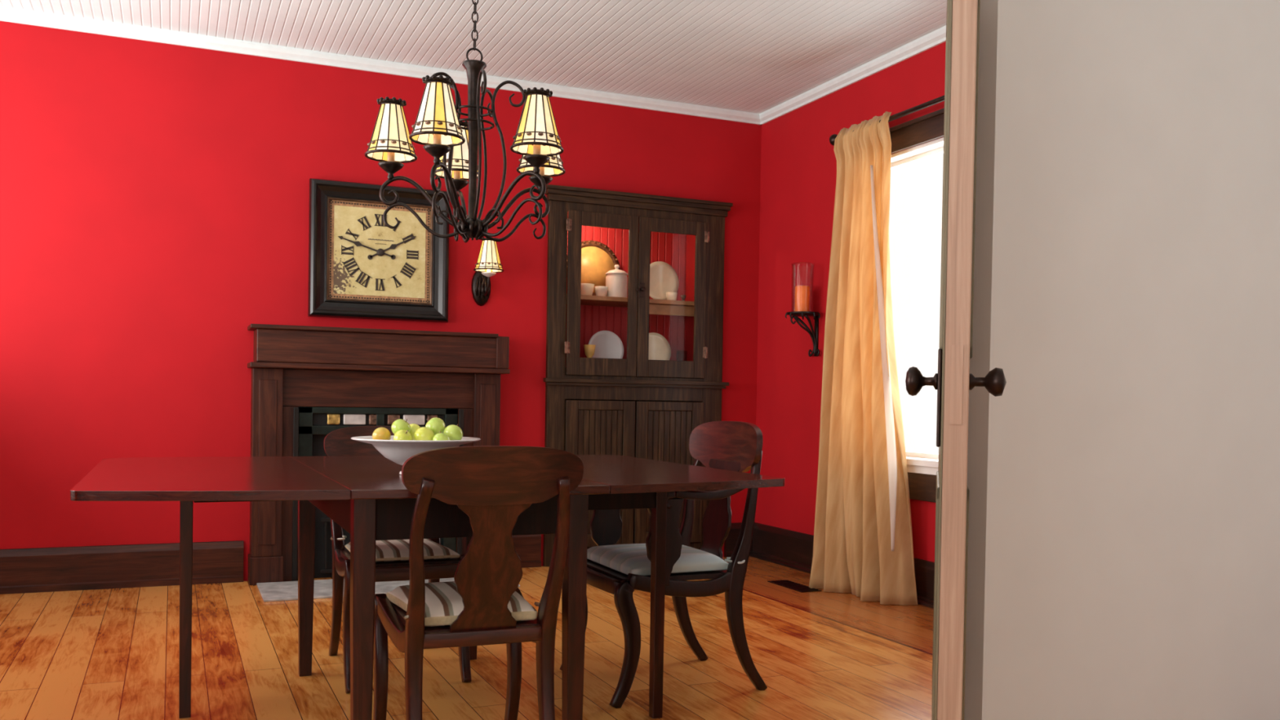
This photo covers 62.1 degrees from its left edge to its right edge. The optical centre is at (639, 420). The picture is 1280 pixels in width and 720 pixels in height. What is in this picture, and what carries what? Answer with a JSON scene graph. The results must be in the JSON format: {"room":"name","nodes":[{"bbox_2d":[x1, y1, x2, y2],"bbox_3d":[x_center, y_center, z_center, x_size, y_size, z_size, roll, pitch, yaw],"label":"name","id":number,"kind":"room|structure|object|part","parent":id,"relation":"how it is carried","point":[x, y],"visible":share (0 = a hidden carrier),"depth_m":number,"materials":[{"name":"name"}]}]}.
{"room":"dining room","nodes":[
{"label":"dining room","id":0,"kind":"room"},
{"bbox_2d":[0,21,761,581],"bbox_3d":[-1.555,-0.548,5.742,4.950,2.755,0.140,0,1,-24],"label":"wall","id":1,"kind":"structure","parent":0,"point":[154,197],"depth_m":5.35,"materials":[{"name":"red paint"}]},
{"bbox_2d":[0,540,243,594],"bbox_3d":[-2.923,0.716,5.081,1.930,0.210,0.030,0,1,-24],"label":"baseboard","id":2,"kind":"structure","parent":1,"relation":"attached to","point":[55,569],"depth_m":5.22,"materials":[{"name":"brown wood"}]},
{"bbox_2d":[307,177,449,322],"bbox_3d":[-1.388,-0.902,5.692,0.736,0.716,0.064,0,1,-24],"label":"wall clock","id":3,"kind":"object","parent":1,"relation":"attached to","point":[360,267],"visible":0.96,"depth_m":5.68,"materials":[{"name":"brown metal"}]},
{"bbox_3d":[-1.388,-0.902,5.692,0.556,0.536,0.012,0,1,-24],"label":"moulding","id":4,"kind":"part","parent":3,"relation":"part of","materials":[{"name":"brown metal"}]},
{"bbox_2d":[0,6,760,124],"bbox_3d":[-1.497,-1.894,5.635,4.950,0.057,0.036,0,1,-24],"label":"trim","id":5,"kind":"structure","parent":1,"relation":"attached to","point":[6,14],"depth_m":5.57,"materials":[{"name":"white wood"}]},
{"bbox_2d":[471,236,503,306],"bbox_3d":[-0.841,-0.819,5.842,0.166,0.360,0.237,0,1,-24],"label":"wall lamp","id":6,"kind":"object","parent":1,"relation":"attached to","point":[488,263],"visible":0.84,"depth_m":5.79,"materials":[{"name":"glass"}]},
{"bbox_3d":[-0.881,-0.746,5.933,0.112,0.211,0.042,0,1,-24],"label":"plate","id":7,"kind":"part","parent":6,"relation":"part of","materials":[{"name":"metal"}]},
{"bbox_3d":[-0.859,-0.743,5.868,0.024,0.107,0.146,0,1,-24],"label":"arm","id":8,"kind":"part","parent":6,"relation":"part of","materials":[{"name":"metal"}]},
{"bbox_3d":[-0.825,-0.902,5.808,0.158,0.161,0.158,0,1,-24],"label":"lamp shade","id":9,"kind":"part","parent":6,"relation":"part of","materials":[{"name":"beige glass"}]},
{"bbox_2d":[512,534,541,568],"bbox_3d":[-0.683,0.733,6.066,0.245,0.210,0.030,0,1,-24],"label":"baseboard","id":10,"kind":"structure","parent":1,"relation":"attached to","point":[527,547],"depth_m":6.08,"materials":[{"name":"brown wood"}]},
{"bbox_2d":[724,522,752,557],"bbox_3d":[0.627,0.743,6.643,0.212,0.210,0.030,0,1,-24],"label":"baseboard","id":11,"kind":"structure","parent":1,"relation":"attached to","point":[730,542],"depth_m":6.62,"materials":[{"name":"brown wood"}]},
{"bbox_2d":[0,556,933,719],"bbox_3d":[-0.265,0.952,2.612,5.410,0.080,7.700,0,1,-24],"label":"floor","id":12,"kind":"structure","parent":0,"point":[108,654],"depth_m":3.87,"materials":[{"name":"brown wood"}]},
{"bbox_2d":[247,324,510,585],"bbox_3d":[-1.369,0.179,5.629,1.330,1.312,0.249,0,1,-24],"label":"fireplace mantel","id":13,"kind":"object","parent":12,"relation":"on","point":[300,374],"visible":0.57,"depth_m":5.55,"materials":[{"name":"brown wood"}]},
{"bbox_2d":[247,324,498,337],"bbox_3d":[-1.390,-0.467,5.603,1.260,0.020,0.249,0,1,-24],"label":"shelf","id":14,"kind":"object","parent":13,"relation":"attached to","point":[257,328],"depth_m":5.45,"materials":[{"name":"brown wood"}]},
{"bbox_3d":[-1.395,-0.168,5.696,1.010,0.192,0.089,0,1,-24],"label":"frieze panel","id":15,"kind":"part","parent":13,"relation":"part of","materials":[{"name":"brown wood"}]},
{"bbox_3d":[-1.363,-0.276,5.625,1.330,0.026,0.239,0,1,-24],"label":"moulding","id":16,"kind":"part","parent":13,"relation":"part of","materials":[{"name":"brown wood"}]},
{"bbox_2d":[256,577,519,601],"bbox_3d":[-1.275,0.835,5.404,1.240,0.012,0.470,0,1,-24],"label":"hearth slab","id":17,"kind":"object","parent":12,"relation":"on","point":[322,588],"visible":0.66,"depth_m":5.24,"materials":[{"name":"stone"}]},
{"bbox_2d":[324,426,471,693],"bbox_3d":[-0.874,0.457,3.789,0.430,0.860,0.612,0,1,-24],"label":"dining chair","id":18,"kind":"object","parent":12,"relation":"on","point":[392,556],"visible":0.39,"depth_m":3.65,"materials":[{"name":"brown wood"}]},
{"bbox_3d":[-1.115,0.489,3.902,0.055,0.784,0.176,0,1,-24],"label":"leg","id":19,"kind":"part","parent":18,"relation":"part of","materials":[{"name":"brown wood"}]},
{"bbox_3d":[-1.023,0.495,3.672,0.030,0.090,0.414,0,1,-21],"label":"rail","id":20,"kind":"part","parent":18,"relation":"part of","materials":[{"name":"brown wood"}]},
{"bbox_3d":[-0.950,0.673,3.480,0.034,0.435,0.097,0,1,-24],"label":"leg","id":21,"kind":"part","parent":18,"relation":"part of","materials":[{"name":"brown wood"}]},
{"bbox_3d":[-0.852,0.479,3.737,0.350,0.016,0.405,0,1,-24],"label":"seat","id":22,"kind":"part","parent":18,"relation":"part of","materials":[{"name":"brown wood"}]},
{"bbox_2d":[344,538,460,561],"bbox_3d":[-0.854,0.449,3.742,0.360,0.041,0.367,0,1,-24],"label":"cushion","id":23,"kind":"object","parent":18,"relation":"on","point":[392,550],"depth_m":3.63,"materials":[{"name":"fabric"}]},
{"bbox_3d":[-0.764,0.505,3.538,0.387,0.046,0.038,0,1,-24],"label":"rail","id":24,"kind":"part","parent":18,"relation":"part of","materials":[{"name":"brown wood"}]},
{"bbox_3d":[-0.796,0.492,4.043,0.055,0.784,0.176,0,1,-24],"label":"leg","id":25,"kind":"part","parent":18,"relation":"part of","materials":[{"name":"brown wood"}]},
{"bbox_3d":[-0.598,0.676,3.635,0.034,0.435,0.097,0,1,-24],"label":"leg","id":26,"kind":"part","parent":18,"relation":"part of","materials":[{"name":"brown wood"}]},
{"bbox_2d":[70,454,784,719],"bbox_3d":[-0.650,0.519,3.208,1.806,0.750,1.427,0,1,-24],"label":"dining table","id":27,"kind":"object","parent":12,"relation":"on","point":[367,496],"visible":0.73,"depth_m":2.79,"materials":[{"name":"brown wood"}]},
{"bbox_3d":[-1.353,0.520,3.167,0.036,0.727,0.036,0,1,-24],"label":"gate leg","id":28,"kind":"part","parent":27,"relation":"part of","materials":[{"name":"brown wood"}]},
{"bbox_3d":[-1.168,0.201,3.238,0.352,0.087,0.020,0,1,-24],"label":"gate rail","id":29,"kind":"part","parent":27,"relation":"part of","materials":[{"name":"brown wood"}]},
{"bbox_3d":[-1.151,0.513,3.664,0.054,0.727,0.054,0,1,-24],"label":"leg","id":30,"kind":"part","parent":27,"relation":"part of","materials":[{"name":"brown wood"}]},
{"bbox_3d":[-0.676,0.542,2.584,0.054,0.727,0.054,0,1,-24],"label":"leg","id":31,"kind":"part","parent":27,"relation":"part of","materials":[{"name":"brown wood"}]},
{"bbox_2d":[351,435,480,474],"bbox_3d":[-0.619,0.098,2.941,0.352,0.102,0.352,0,1,-24],"label":"footed bowl","id":32,"kind":"object","parent":27,"relation":"on","point":[398,451],"visible":0.55,"depth_m":2.84,"materials":[{"name":"ceramic"}]},
{"bbox_2d":[372,426,391,439],"bbox_3d":[-0.715,0.041,2.943,0.050,0.049,0.050,1,1,10],"label":"apple","id":33,"kind":"object","parent":32,"relation":"in","point":[380,433],"visible":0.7,"depth_m":2.92,"materials":[{"name":"orange food"}]},
{"bbox_2d":[391,418,410,434],"bbox_3d":[-0.661,0.021,2.941,0.052,0.052,0.053,1,1,-18],"label":"apple","id":34,"kind":"object","parent":32,"relation":"in","point":[398,424],"visible":0.7,"depth_m":2.92,"materials":[{"name":"green food"}]},
{"bbox_2d":[393,429,412,439],"bbox_3d":[-0.647,0.049,2.901,0.049,0.049,0.050,1,1,20],"label":"apple","id":35,"kind":"object","parent":32,"relation":"in","point":[402,434],"visible":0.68,"depth_m":2.88,"materials":[{"name":"green food"}]},
{"bbox_2d":[408,422,420,439],"bbox_3d":[-0.639,0.032,2.991,0.050,0.050,0.050,0,1,-35],"label":"apple","id":36,"kind":"object","parent":32,"relation":"in","point":[414,427],"visible":0.27,"depth_m":2.97,"materials":[{"name":"green food"}]},
{"bbox_2d":[413,426,434,440],"bbox_3d":[-0.593,0.044,2.918,0.057,0.055,0.056,1,1,-6],"label":"apple","id":37,"kind":"object","parent":32,"relation":"in","point":[424,433],"visible":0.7,"depth_m":2.90,"materials":[{"name":"green food"}]},
{"bbox_2d":[425,417,444,435],"bbox_3d":[-0.571,0.018,2.964,0.055,0.055,0.056,1,1,-3],"label":"apple","id":38,"kind":"object","parent":32,"relation":"in","point":[437,424],"visible":0.73,"depth_m":2.94,"materials":[{"name":"green food"}]},
{"bbox_2d":[432,431,449,440],"bbox_3d":[-0.541,0.052,2.894,0.048,0.049,0.047,1,1,12],"label":"apple","id":39,"kind":"object","parent":32,"relation":"in","point":[441,436],"visible":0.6,"depth_m":2.88,"materials":[{"name":"green food"}]},
{"bbox_2d":[443,424,462,439],"bbox_3d":[-0.520,0.036,2.958,0.054,0.053,0.054,0,1,-35],"label":"apple","id":40,"kind":"object","parent":32,"relation":"in","point":[454,432],"visible":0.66,"depth_m":2.94,"materials":[{"name":"green food"}]},
{"bbox_3d":[-0.623,0.517,3.929,0.054,0.727,0.054,0,1,-24],"label":"leg","id":41,"kind":"part","parent":27,"relation":"part of","materials":[{"name":"brown wood"}]},
{"bbox_3d":[-0.175,0.546,2.804,0.054,0.727,0.054,0,1,-24],"label":"leg","id":42,"kind":"part","parent":27,"relation":"part of","materials":[{"name":"brown wood"}]},
{"bbox_3d":[-0.119,0.220,3.154,0.357,0.087,0.020,0,1,-24],"label":"gate rail","id":43,"kind":"part","parent":27,"relation":"part of","materials":[{"name":"brown wood"}]},
{"bbox_3d":[0.054,0.541,3.240,0.036,0.727,0.036,0,1,-24],"label":"gate leg","id":44,"kind":"part","parent":27,"relation":"part of","materials":[{"name":"brown wood"}]},
{"bbox_2d":[373,445,583,719],"bbox_3d":[-0.437,0.483,2.715,0.427,0.864,0.612,0,1,-22],"label":"dining chair","id":45,"kind":"object","parent":12,"relation":"on","point":[484,604],"visible":0.99,"depth_m":2.51,"materials":[{"name":"brown wood"}]},
{"bbox_3d":[-0.707,0.689,2.890,0.034,0.435,0.097,0,1,-22],"label":"leg","id":46,"kind":"part","parent":45,"relation":"part of","materials":[{"name":"brown wood"}]},
{"bbox_3d":[-0.616,0.520,2.696,0.030,0.090,0.414,0,1,-25],"label":"rail","id":47,"kind":"part","parent":45,"relation":"part of","materials":[{"name":"brown wood"}]},
{"bbox_3d":[-0.517,0.522,2.468,0.045,0.793,0.177,0,1,-22],"label":"leg","id":48,"kind":"part","parent":45,"relation":"part of","materials":[{"name":"brown wood"}]},
{"bbox_2d":[386,581,537,626],"bbox_3d":[-0.455,0.464,2.762,0.347,0.061,0.367,0,1,-22],"label":"cushion","id":49,"kind":"object","parent":45,"relation":"on","point":[443,603],"depth_m":2.64,"materials":[{"name":"fabric"}]},
{"bbox_3d":[-0.458,0.504,2.769,0.325,0.016,0.405,0,1,-22],"label":"seat","id":50,"kind":"part","parent":45,"relation":"part of","materials":[{"name":"brown wood"}]},
{"bbox_3d":[-0.381,0.522,2.574,0.326,0.036,0.036,0,1,-22],"label":"rail","id":51,"kind":"part","parent":45,"relation":"part of","materials":[{"name":"brown wood"}]},
{"bbox_3d":[-0.364,0.692,3.027,0.034,0.435,0.097,0,1,-22],"label":"leg","id":52,"kind":"part","parent":45,"relation":"part of","materials":[{"name":"brown wood"}]},
{"bbox_3d":[-0.294,0.523,2.825,0.030,0.090,0.414,1,1,-19],"label":"rail","id":53,"kind":"part","parent":45,"relation":"part of","materials":[{"name":"brown wood"}]},
{"bbox_3d":[-0.209,0.525,2.591,0.045,0.793,0.177,0,1,-22],"label":"leg","id":54,"kind":"part","parent":45,"relation":"part of","materials":[{"name":"brown wood"}]},
{"bbox_2d":[542,184,733,566],"bbox_3d":[-0.099,-0.252,6.517,1.193,2.180,0.547,0,1,-24],"label":"cupboard","id":55,"kind":"object","parent":12,"relation":"on","point":[633,405],"visible":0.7,"depth_m":6.31,"materials":[{"name":"brown wood"}]},
{"bbox_2d":[580,283,594,295],"bbox_3d":[-0.333,-0.782,6.383,0.115,0.075,0.115,0,1,-24],"label":"cup","id":56,"kind":"object","parent":55,"relation":"on","point":[587,289],"visible":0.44,"depth_m":6.34,"materials":[{"name":"white ceramic"}]},
{"bbox_2d":[583,344,595,357],"bbox_3d":[-0.301,-0.382,6.341,0.072,0.140,0.072,0,1,-24],"label":"cup","id":57,"kind":"object","parent":55,"relation":"in","point":[589,349],"visible":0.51,"depth_m":6.32,"materials":[{"name":"yellow ceramic"}]},
{"bbox_2d":[566,240,620,295],"bbox_3d":[-0.290,-0.936,6.574,0.370,0.364,0.070,0,1,-24],"label":"plate","id":58,"kind":"object","parent":55,"relation":"on","point":[597,259],"visible":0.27,"depth_m":6.59,"materials":[{"name":"gold metal"}]},
{"bbox_3d":[-0.235,0.309,6.224,0.434,0.855,0.019,0,1,-24],"label":"door","id":59,"kind":"part","parent":55,"relation":"part of","materials":[{"name":"brown wood"}]},
{"bbox_3d":[-0.237,0.299,6.228,0.283,0.723,0.009,0,1,-24],"label":"beaded panel","id":60,"kind":"part","parent":55,"relation":"part of","materials":[{"name":"brown wood"}]},
{"bbox_2d":[595,285,608,296],"bbox_3d":[-0.233,-0.775,6.405,0.078,0.064,0.078,0,1,-24],"label":"cup","id":61,"kind":"object","parent":55,"relation":"on","point":[600,291],"visible":0.77,"depth_m":6.37,"materials":[{"name":"white ceramic"}]},
{"bbox_3d":[-0.218,-0.736,6.204,0.437,0.947,0.019,0,1,-24],"label":"door","id":62,"kind":"part","parent":55,"relation":"part of","materials":[{"name":"brown wood"}]},
{"bbox_2d":[588,330,623,358],"bbox_3d":[-0.210,-0.433,6.484,0.236,0.235,0.042,0,1,-24],"label":"plate","id":63,"kind":"object","parent":55,"relation":"in","point":[608,344],"visible":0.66,"depth_m":6.50,"materials":[{"name":"ceramic"}]},
{"bbox_2d":[605,264,627,297],"bbox_3d":[-0.142,-0.846,6.465,0.138,0.206,0.138,0,1,-24],"label":"storage jar","id":64,"kind":"object","parent":55,"relation":"on","point":[616,280],"visible":0.85,"depth_m":6.41,"materials":[{"name":"white ceramic"}]},
{"bbox_3d":[-0.141,-0.917,6.463,0.138,0.064,0.138,0,1,-24],"label":"lid","id":65,"kind":"part","parent":64,"relation":"part of","materials":[{"name":"white ceramic"}]},
{"bbox_2d":[566,293,693,307],"bbox_3d":[-0.113,-0.730,6.557,1.051,0.025,0.359,0,1,-24],"label":"shelf","id":66,"kind":"object","parent":55,"relation":"attached to","point":[586,301],"depth_m":6.49,"materials":[{"name":"brown wood"}]},
{"bbox_3d":[0.007,-1.296,6.293,1.193,0.080,0.071,0,1,-24],"label":"cornice","id":67,"kind":"part","parent":55,"relation":"part of","materials":[{"name":"brown wood"}]},
{"bbox_2d":[648,332,671,359],"bbox_3d":[0.082,-0.431,6.613,0.236,0.235,0.042,0,1,-24],"label":"plate","id":68,"kind":"object","parent":55,"relation":"in","point":[660,348],"visible":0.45,"depth_m":6.63,"materials":[{"name":"white ceramic"}]},
{"bbox_2d":[649,261,679,299],"bbox_3d":[0.126,-0.868,6.621,0.250,0.249,0.043,0,1,-24],"label":"plate","id":69,"kind":"object","parent":55,"relation":"on","point":[664,278],"visible":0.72,"depth_m":6.63,"materials":[{"name":"white ceramic"}]},
{"bbox_3d":[0.175,0.313,6.405,0.446,0.855,0.019,0,1,-24],"label":"door","id":70,"kind":"part","parent":55,"relation":"part of","materials":[{"name":"brown wood"}]},
{"bbox_3d":[0.173,0.303,6.408,0.295,0.723,0.009,0,1,-24],"label":"beaded panel","id":71,"kind":"part","parent":55,"relation":"part of","materials":[{"name":"brown wood"}]},
{"bbox_3d":[0.191,-0.733,6.384,0.449,0.947,0.019,0,1,-24],"label":"door","id":72,"kind":"part","parent":55,"relation":"part of","materials":[{"name":"brown wood"}]},
{"bbox_3d":[0.174,-0.680,6.542,0.537,0.061,0.018,0,1,-24],"label":"shelf rail","id":73,"kind":"part","parent":55,"relation":"part of","materials":[{"name":"brown wood"}]},
{"bbox_2d":[666,292,677,300],"bbox_3d":[0.196,-0.766,6.572,0.074,0.052,0.074,0,1,-24],"label":"teacup","id":74,"kind":"object","parent":55,"relation":"on","point":[669,295],"visible":0.81,"depth_m":6.54,"materials":[{"name":"white ceramic"}]},
{"bbox_2d":[680,294,686,301],"bbox_3d":[0.271,-0.762,6.638,0.036,0.044,0.036,0,1,-24],"label":"egg cup","id":75,"kind":"object","parent":55,"relation":"on","point":[682,296],"visible":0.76,"depth_m":6.63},
{"bbox_2d":[559,421,767,708],"bbox_3d":[0.082,0.453,3.658,0.574,0.906,0.532,0,1,-24],"label":"armchair","id":76,"kind":"object","parent":12,"relation":"on","point":[617,570],"visible":0.79,"depth_m":3.52,"materials":[{"name":"brown wood"}]},
{"bbox_3d":[-0.235,0.694,3.782,0.097,0.406,0.034,0,1,-24],"label":"leg","id":77,"kind":"part","parent":76,"relation":"part of","materials":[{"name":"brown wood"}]},
{"bbox_3d":[-0.154,0.525,3.556,0.038,0.046,0.472,0,1,-24],"label":"rail","id":78,"kind":"part","parent":76,"relation":"part of","materials":[{"name":"brown wood"}]},
{"bbox_3d":[-0.046,0.705,3.352,0.097,0.406,0.034,0,1,-24],"label":"leg","id":79,"kind":"part","parent":76,"relation":"part of","materials":[{"name":"brown wood"}]},
{"bbox_3d":[0.046,0.505,3.644,0.405,0.016,0.430,0,1,-24],"label":"seat","id":80,"kind":"part","parent":76,"relation":"part of","materials":[{"name":"brown wood"}]},
{"bbox_2d":[586,543,728,575],"bbox_3d":[0.052,0.465,3.645,0.367,0.061,0.446,0,1,-24],"label":"cushion","id":81,"kind":"object","parent":76,"relation":"on","point":[627,559],"depth_m":3.52,"materials":[{"name":"white fabric"}]},
{"bbox_3d":[0.145,0.528,3.442,0.414,0.090,0.030,0,1,-27],"label":"rail","id":82,"kind":"part","parent":76,"relation":"part of","materials":[{"name":"brown wood"}]},
{"bbox_3d":[0.187,0.494,3.937,0.156,0.816,0.060,0,1,-24],"label":"leg","id":83,"kind":"part","parent":76,"relation":"part of","materials":[{"name":"brown wood"}]},
{"bbox_3d":[0.224,0.229,3.447,0.355,0.104,0.046,0,1,-26],"label":"arm","id":84,"kind":"part","parent":76,"relation":"part of","materials":[{"name":"brown wood"}]},
{"bbox_3d":[0.358,0.504,3.549,0.156,0.816,0.060,0,1,-24],"label":"leg","id":85,"kind":"part","parent":76,"relation":"part of","materials":[{"name":"brown wood"}]},
{"bbox_2d":[767,579,821,592],"bbox_3d":[0.810,0.868,5.596,0.120,0.007,0.340,0,1,-24],"label":"floor vent","id":86,"kind":"object","parent":12,"relation":"in","point":[784,583],"visible":1,"depth_m":5.58,"materials":[{"name":"metal"}]},
{"bbox_2d":[0,0,946,113],"bbox_3d":[-0.073,-1.888,2.424,5.250,0.100,7.340,0,1,-24],"label":"ceiling","id":87,"kind":"structure","parent":0,"point":[756,56],"depth_m":5.20,"materials":[{"name":"white paint"}]},
{"bbox_2d":[364,0,565,242],"bbox_3d":[-0.495,-1.197,3.156,0.609,1.320,0.587,0,1,-21],"label":"chandelier","id":88,"kind":"object","parent":87,"relation":"hanging from","point":[455,144],"visible":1,"depth_m":3.09,"materials":[{"name":"metal"}]},
{"bbox_3d":[-0.732,-0.852,3.129,0.142,0.149,0.142,0,1,-24],"label":"lamp shade","id":89,"kind":"part","parent":88,"relation":"part of","materials":[{"name":"beige glass"}]},
{"bbox_3d":[-0.730,-0.934,3.127,0.087,0.017,0.087,0,1,-24],"label":"shade crown","id":90,"kind":"part","parent":88,"relation":"part of","materials":[{"name":"metal"}]},
{"bbox_3d":[-0.637,-0.645,3.138,0.262,0.151,0.012,1,1,-3],"label":"arm","id":91,"kind":"part","parent":88,"relation":"part of","materials":[{"name":"metal"}]},
{"bbox_3d":[-0.554,-0.845,2.910,0.143,0.149,0.143,0,1,-24],"label":"lamp shade","id":92,"kind":"part","parent":88,"relation":"part of","materials":[{"name":"beige glass"}]},
{"bbox_3d":[-0.553,-0.927,2.908,0.087,0.017,0.087,0,1,-24],"label":"shade crown","id":93,"kind":"part","parent":88,"relation":"part of","materials":[{"name":"metal"}]},
{"bbox_3d":[-0.531,-0.640,3.010,0.170,0.152,0.209,0,1,-24],"label":"arm","id":94,"kind":"part","parent":88,"relation":"part of","materials":[{"name":"metal"}]},
{"bbox_3d":[-0.578,-0.855,3.365,0.145,0.149,0.145,0,1,-24],"label":"lamp shade","id":95,"kind":"part","parent":88,"relation":"part of","materials":[{"name":"beige glass"}]},
{"bbox_3d":[-0.546,-0.646,3.278,0.012,0.151,0.262,0,1,-21],"label":"arm","id":96,"kind":"part","parent":88,"relation":"part of","materials":[{"name":"metal"}]},
{"bbox_3d":[-0.577,-0.936,3.364,0.087,0.017,0.087,0,1,-24],"label":"shade crown","id":97,"kind":"part","parent":88,"relation":"part of","materials":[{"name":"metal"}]},
{"bbox_3d":[-0.482,-1.455,3.130,0.016,0.725,0.016,1,1,21],"label":"chain","id":98,"kind":"part","parent":88,"relation":"part of","materials":[{"name":"metal"}]},
{"bbox_3d":[-0.376,-0.639,3.068,0.262,0.151,0.012,2,1,33],"label":"arm","id":99,"kind":"part","parent":88,"relation":"part of","materials":[{"name":"metal"}]},
{"bbox_3d":[-0.385,-0.642,3.235,0.262,0.151,0.012,0,1,-39],"label":"arm","id":100,"kind":"part","parent":88,"relation":"part of","materials":[{"name":"metal"}]},
{"bbox_3d":[-0.291,-0.843,3.011,0.144,0.149,0.144,0,1,-24],"label":"lamp shade","id":101,"kind":"part","parent":88,"relation":"part of","materials":[{"name":"beige glass"}]},
{"bbox_3d":[-0.289,-0.925,3.010,0.087,0.017,0.087,0,1,-24],"label":"shade crown","id":102,"kind":"part","parent":88,"relation":"part of","materials":[{"name":"metal"}]},
{"bbox_3d":[-0.306,-0.849,3.293,0.144,0.149,0.144,0,1,-24],"label":"lamp shade","id":103,"kind":"part","parent":88,"relation":"part of","materials":[{"name":"beige glass"}]},
{"bbox_2d":[754,41,946,562],"bbox_3d":[1.512,-0.486,5.115,0.160,2.755,3.760,0,1,-24],"label":"wall","id":104,"kind":"structure","parent":0,"point":[798,162],"depth_m":6.21,"materials":[{"name":"red paint"}]},
{"bbox_2d":[785,311,820,356],"bbox_3d":[0.921,-0.489,6.020,0.184,0.246,0.192,2,1,32],"label":"candle sconce","id":105,"kind":"object","parent":104,"relation":"attached to","point":[814,334],"visible":1,"depth_m":6.03,"materials":[{"name":"black metal"}]},
{"bbox_2d":[794,284,809,311],"bbox_3d":[0.917,-0.687,6.011,0.084,0.166,0.084,0,1,-24],"label":"pillar candle","id":106,"kind":"object","parent":105,"relation":"on","point":[802,303],"visible":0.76,"depth_m":5.97,"materials":[{"name":"wax"}]},
{"bbox_2d":[785,311,820,319],"bbox_3d":[0.920,-0.595,6.015,0.184,0.034,0.184,2,1,32],"label":"tray","id":107,"kind":"object","parent":105,"relation":"on","point":[795,314],"depth_m":5.96,"materials":[{"name":"black metal"}]},
{"bbox_2d":[749,522,934,608],"bbox_3d":[1.433,0.787,5.037,0.030,0.210,3.620,0,1,-24],"label":"baseboard","id":108,"kind":"structure","parent":104,"relation":"attached to","point":[792,547],"depth_m":6.22,"materials":[{"name":"brown wood"}]},
{"bbox_2d":[759,25,946,124],"bbox_3d":[1.473,-1.834,4.985,0.036,0.057,3.620,0,1,-24],"label":"trim","id":109,"kind":"structure","parent":104,"relation":"attached to","point":[935,37],"depth_m":5.66,"materials":[{"name":"white wood"}]},
{"bbox_2d":[829,95,944,145],"bbox_3d":[1.370,-1.480,5.070,0.149,0.074,1.464,0,1,-24],"label":"curtain rod","id":110,"kind":"object","parent":104,"relation":"attached to","point":[832,139],"visible":0.22,"depth_m":5.09,"materials":[{"name":"brown metal"}]},
{"bbox_2d":[808,111,917,604],"bbox_3d":[1.117,-0.331,5.335,0.226,2.419,0.649,0,1,-28],"label":"curtain","id":111,"kind":"object","parent":110,"relation":"hanging from","point":[863,545],"visible":1,"depth_m":5.36,"materials":[{"name":"beige fabric"}]},
{"bbox_3d":[1.077,-0.333,5.388,0.233,2.419,0.530,0,1,-24],"label":"panel","id":112,"kind":"part","parent":111,"relation":"part of","materials":[{"name":"beige fabric"}]},
{"bbox_2d":[888,107,944,502],"bbox_3d":[1.449,-0.546,5.178,0.205,1.870,1.410,0,1,-24],"label":"window","id":113,"kind":"structure","parent":104,"relation":"in","point":[922,473],"depth_m":5.21,"materials":[{"name":"brown wood"}]},
{"bbox_3d":[1.404,-1.419,5.135,0.033,0.125,1.410,0,1,-24],"label":"head casing","id":114,"kind":"part","parent":113,"relation":"part of","materials":[{"name":"brown wood"}]},
{"bbox_3d":[1.377,0.237,5.167,0.034,0.038,1.370,0,1,-24],"label":"stool moulding","id":115,"kind":"part","parent":113,"relation":"part of","materials":[{"name":"white wood"}]},
{"bbox_3d":[1.423,0.204,5.187,0.175,0.030,1.390,0,1,-24],"label":"sill","id":116,"kind":"part","parent":113,"relation":"part of","materials":[{"name":"white wood"}]},
{"bbox_2d":[964,0,1279,719],"bbox_3d":[1.609,-0.444,3.033,1.660,2.755,0.130,0,1,-24],"label":"wall","id":117,"kind":"structure","parent":0,"point":[1123,476],"depth_m":2.83,"materials":[{"name":"paint"}]},
{"bbox_2d":[905,0,1006,719],"bbox_3d":[0.702,-0.095,2.387,0.188,2.028,0.789,1,1,15],"label":"door","id":118,"kind":"structure","parent":117,"relation":"in","point":[953,382],"depth_m":2.01,"materials":[{"name":"paint"}]},
{"bbox_3d":[0.552,-0.077,2.086,0.061,0.058,0.058,1,1,15],"label":"knob","id":119,"kind":"part","parent":118,"relation":"part of","materials":[{"name":"brown metal"}]},
{"bbox_3d":[0.585,-0.045,2.077,0.008,0.190,0.056,1,1,15],"label":"escutcheon plate","id":120,"kind":"part","parent":118,"relation":"part of","materials":[{"name":"brown metal"}]},
{"bbox_3d":[0.705,-0.159,2.386,0.062,1.620,0.568,1,1,15],"label":"panel moulding","id":121,"kind":"part","parent":118,"relation":"part of","materials":[{"name":"paint"}]},
{"bbox_3d":[0.598,-0.068,2.008,0.022,0.150,0.002,1,1,15],"label":"latch plate","id":122,"kind":"part","parent":118,"relation":"part of","materials":[{"name":"beige wood"}]},
{"bbox_3d":[0.670,-0.075,2.053,0.070,0.056,0.056,1,1,15],"label":"knob","id":123,"kind":"part","parent":118,"relation":"part of","materials":[{"name":"brown metal"}]}
]}

